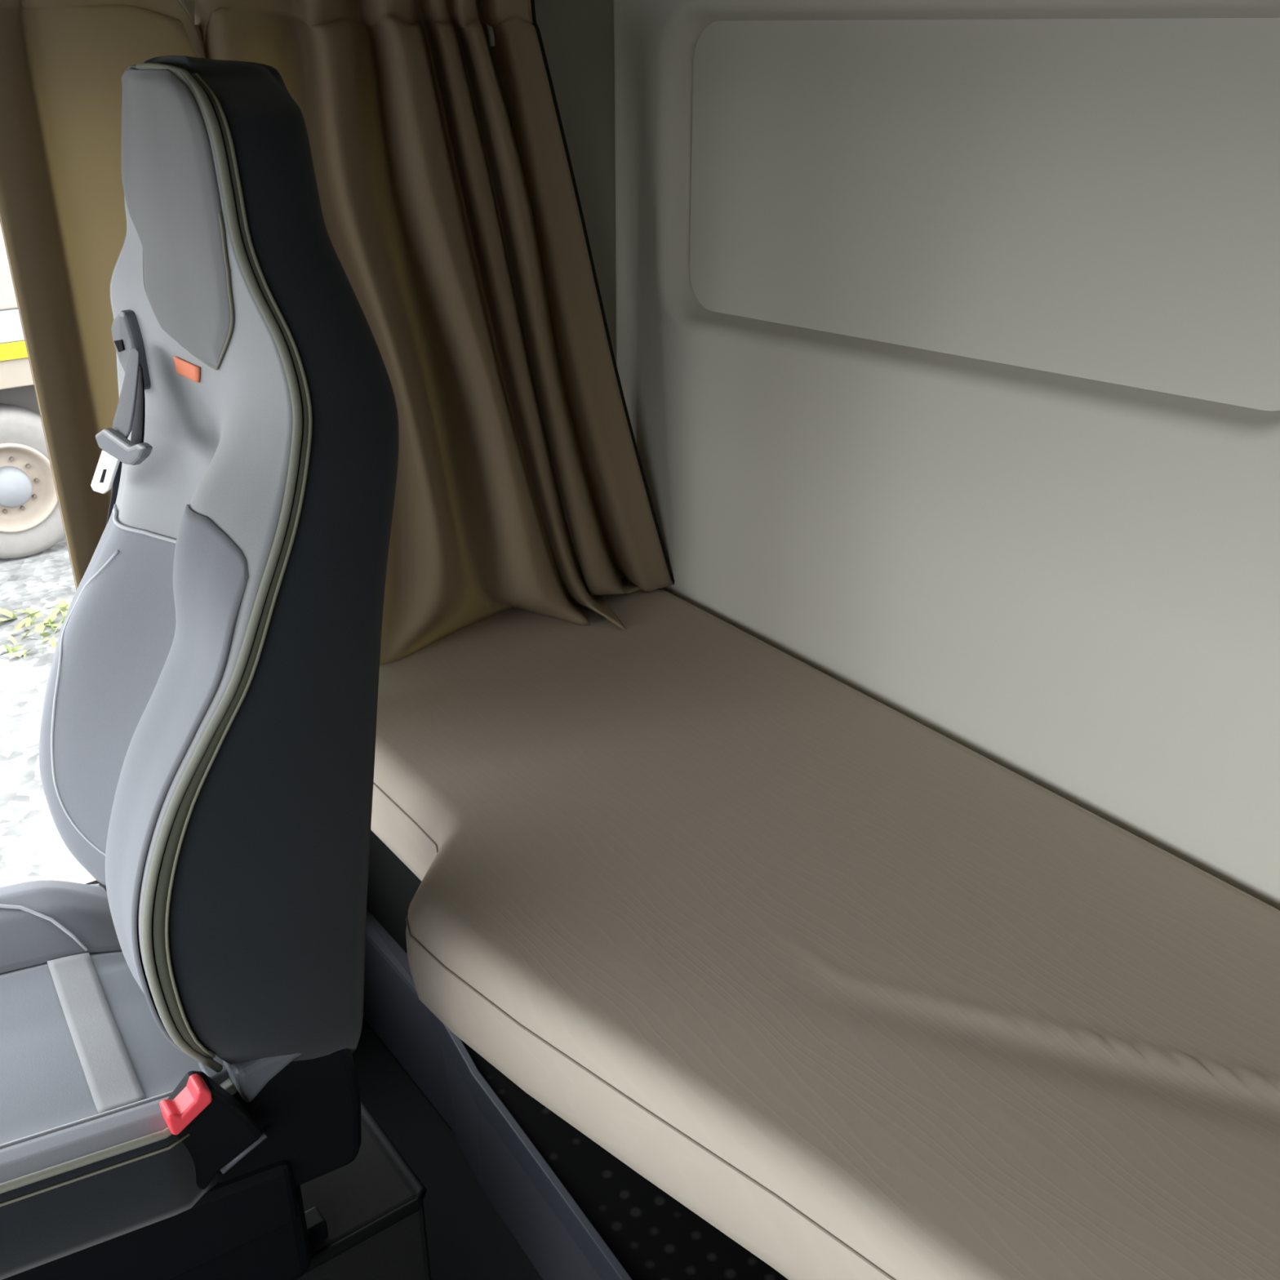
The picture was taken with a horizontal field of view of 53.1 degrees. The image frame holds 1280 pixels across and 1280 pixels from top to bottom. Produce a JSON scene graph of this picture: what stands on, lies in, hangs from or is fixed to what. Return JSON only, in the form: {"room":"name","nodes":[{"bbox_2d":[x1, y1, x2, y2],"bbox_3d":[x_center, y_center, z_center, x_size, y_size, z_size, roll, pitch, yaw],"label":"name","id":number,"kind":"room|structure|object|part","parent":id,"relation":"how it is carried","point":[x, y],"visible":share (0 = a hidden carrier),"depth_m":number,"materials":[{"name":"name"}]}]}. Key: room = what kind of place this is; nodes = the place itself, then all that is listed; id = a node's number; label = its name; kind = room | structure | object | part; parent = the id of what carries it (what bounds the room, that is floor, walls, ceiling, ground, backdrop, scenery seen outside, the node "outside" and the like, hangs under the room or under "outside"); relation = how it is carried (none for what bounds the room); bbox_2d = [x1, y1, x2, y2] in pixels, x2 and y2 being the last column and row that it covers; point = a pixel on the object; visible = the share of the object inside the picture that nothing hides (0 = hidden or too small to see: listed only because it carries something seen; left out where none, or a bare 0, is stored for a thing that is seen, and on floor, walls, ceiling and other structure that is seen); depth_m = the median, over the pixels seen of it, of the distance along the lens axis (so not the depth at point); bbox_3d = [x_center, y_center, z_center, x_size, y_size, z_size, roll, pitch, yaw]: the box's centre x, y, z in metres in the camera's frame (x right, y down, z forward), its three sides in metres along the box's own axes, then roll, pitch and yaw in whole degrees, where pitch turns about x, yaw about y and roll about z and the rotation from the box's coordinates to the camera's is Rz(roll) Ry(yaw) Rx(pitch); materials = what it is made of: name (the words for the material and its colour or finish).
{"room":"vehicle interior","nodes":[
{"label":"vehicle interior","id":0,"kind":"room"},
{"bbox_2d":[44,0,616,911],"bbox_3d":[-1.083,-0.028,1.643,2.750,2.110,0.050,-18,31,-33],"label":"wall","id":1,"kind":"structure","parent":0,"point":[577,36],"depth_m":2.04,"materials":[{"name":"grey plastic"}]},
{"bbox_2d":[363,911,457,1136],"bbox_3d":[-0.305,0.647,2.257,0.229,0.238,0.440,-18,31,-33],"label":"trim","id":2,"kind":"structure","parent":1,"relation":"attached to","point":[393,1008],"depth_m":2.22,"materials":[{"name":"black plastic"}]},
{"bbox_3d":[-0.495,-0.850,1.535,1.200,0.023,0.030,-18,31,-33],"label":"rail","id":3,"kind":"object","parent":1,"relation":"attached to","visible":0},
{"bbox_2d":[0,0,674,665],"bbox_3d":[-0.337,-0.425,1.819,0.998,0.993,0.234,-18,31,-33],"label":"window curtain","id":4,"kind":"object","parent":3,"relation":"hanging from","point":[451,209],"visible":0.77,"depth_m":1.77,"materials":[{"name":"beige fabric"}]},
{"bbox_2d":[351,1017,542,1279],"bbox_3d":[-0.339,1.328,1.186,2.750,0.060,2.440,-18,31,-33],"label":"floor","id":5,"kind":"structure","parent":0,"point":[468,1238],"depth_m":2.07,"materials":[{"name":"black plastic"}]},
{"bbox_2d":[296,1099,431,1279],"bbox_3d":[-0.906,0.852,1.621,1.055,0.419,0.793,-18,31,-33],"label":"box","id":6,"kind":"object","parent":5,"relation":"on","point":[371,1206],"visible":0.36,"depth_m":1.53,"materials":[{"name":"dark grey plastic"}]},
{"bbox_2d":[0,55,399,1279],"bbox_3d":[-0.685,0.152,1.163,0.948,1.236,0.545,-18,31,-33],"label":"passenger seat","id":7,"kind":"object","parent":6,"relation":"on","point":[180,1029],"visible":1,"depth_m":1.15,"materials":[{"name":"grey fabric"}]},
{"bbox_2d":[0,950,200,1144],"bbox_3d":[-0.730,0.457,1.204,0.748,0.207,0.309,-18,31,-33],"label":"cushion","id":8,"kind":"object","parent":7,"relation":"on","point":[82,1045],"depth_m":1.30,"materials":[{"name":"grey fabric"}]},
{"bbox_3d":[-0.479,-0.180,1.189,0.012,0.038,0.160,-18,31,-33],"label":"latch handle","id":9,"kind":"part","parent":7,"relation":"part of","materials":[{"name":"grey plastic"}]},
{"bbox_3d":[-0.417,0.425,1.263,0.028,0.017,0.030,-18,31,-33],"label":"trim","id":10,"kind":"part","parent":7,"relation":"part of","materials":[{"name":"grey plastic"}]},
{"bbox_3d":[-0.405,0.442,1.260,0.015,0.026,0.020,-18,31,-33],"label":"recliner lever","id":11,"kind":"part","parent":7,"relation":"part of","materials":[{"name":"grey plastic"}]},
{"bbox_3d":[-0.436,-0.044,1.278,0.321,0.981,0.499,-18,31,-33],"label":"backrest","id":12,"kind":"part","parent":7,"relation":"part of","materials":[{"name":"grey fabric"}]},
{"bbox_3d":[-0.659,0.765,1.282,0.730,0.028,0.030,-18,31,-33],"label":"slide rail","id":13,"kind":"part","parent":7,"relation":"part of","materials":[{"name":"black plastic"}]},
{"bbox_2d":[366,830,788,1279],"bbox_3d":[0.398,0.779,1.525,0.708,0.633,2.410,-18,31,-33],"label":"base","id":14,"kind":"object","parent":5,"relation":"on","point":[575,1210],"visible":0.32,"depth_m":1.82,"materials":[{"name":"black plastic"}]},
{"bbox_2d":[376,928,632,1279],"bbox_3d":[0.007,0.932,1.649,0.137,0.250,1.747,-18,31,-33],"label":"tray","id":15,"kind":"object","parent":14,"relation":"on","point":[569,1215],"depth_m":1.85,"materials":[{"name":"grey plastic"}]},
{"bbox_2d":[370,588,1279,1279],"bbox_3d":[0.371,0.445,1.315,0.806,0.150,2.420,-18,31,-33],"label":"mattress","id":16,"kind":"object","parent":14,"relation":"on","point":[863,994],"visible":0.95,"depth_m":1.37,"materials":[{"name":"fabric"}]},
{"bbox_2d":[613,0,1279,910],"bbox_3d":[0.723,0.039,1.435,0.076,2.050,2.455,-18,31,-33],"label":"wall","id":17,"kind":"structure","parent":0,"point":[948,331],"depth_m":1.64,"materials":[{"name":"white plastic"}]},
{"label":"outside","id":18,"kind":"structure","parent":0,"visible":0},
{"bbox_2d":[0,537,82,887],"bbox_3d":[0.000,2.687,1.288,80.000,0.001,80.000,-18,31,-33],"label":"ground","id":19,"kind":"structure","parent":18,"point":[32,846],"depth_m":6.18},
{"bbox_2d":[0,223,65,558],"bbox_3d":[-5.514,-2.250,7.310,6.200,3.700,2.440,-18,31,-33],"label":"truck","id":20,"kind":"object","parent":19,"relation":"on","point":[31,523],"visible":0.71,"depth_m":7.75,"materials":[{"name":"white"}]},
{"bbox_3d":[-5.532,-2.936,7.008,6.200,2.200,2.380,-18,31,-33],"label":"panel","id":21,"kind":"part","parent":20,"relation":"part of","materials":[{"name":"white metal"}]},
{"bbox_3d":[-5.526,-1.860,7.514,6.200,0.180,2.400,-18,31,-33],"label":"panel","id":22,"kind":"part","parent":20,"relation":"part of","materials":[{"name":"white metal"}]},
{"bbox_3d":[-4.847,-1.223,6.811,6.200,0.170,0.110,-18,31,-33],"label":"rail","id":23,"kind":"part","parent":20,"relation":"part of","materials":[{"name":"beige metal"}]},
{"bbox_2d":[0,599,69,658],"bbox_3d":[-3.257,-0.082,6.998,0.742,0.060,0.709,-18,31,-33],"label":"weeds","id":24,"kind":"object","parent":19,"relation":"on","point":[48,621],"visible":0.6,"depth_m":7.06,"materials":[{"name":"plant"}]}
]}

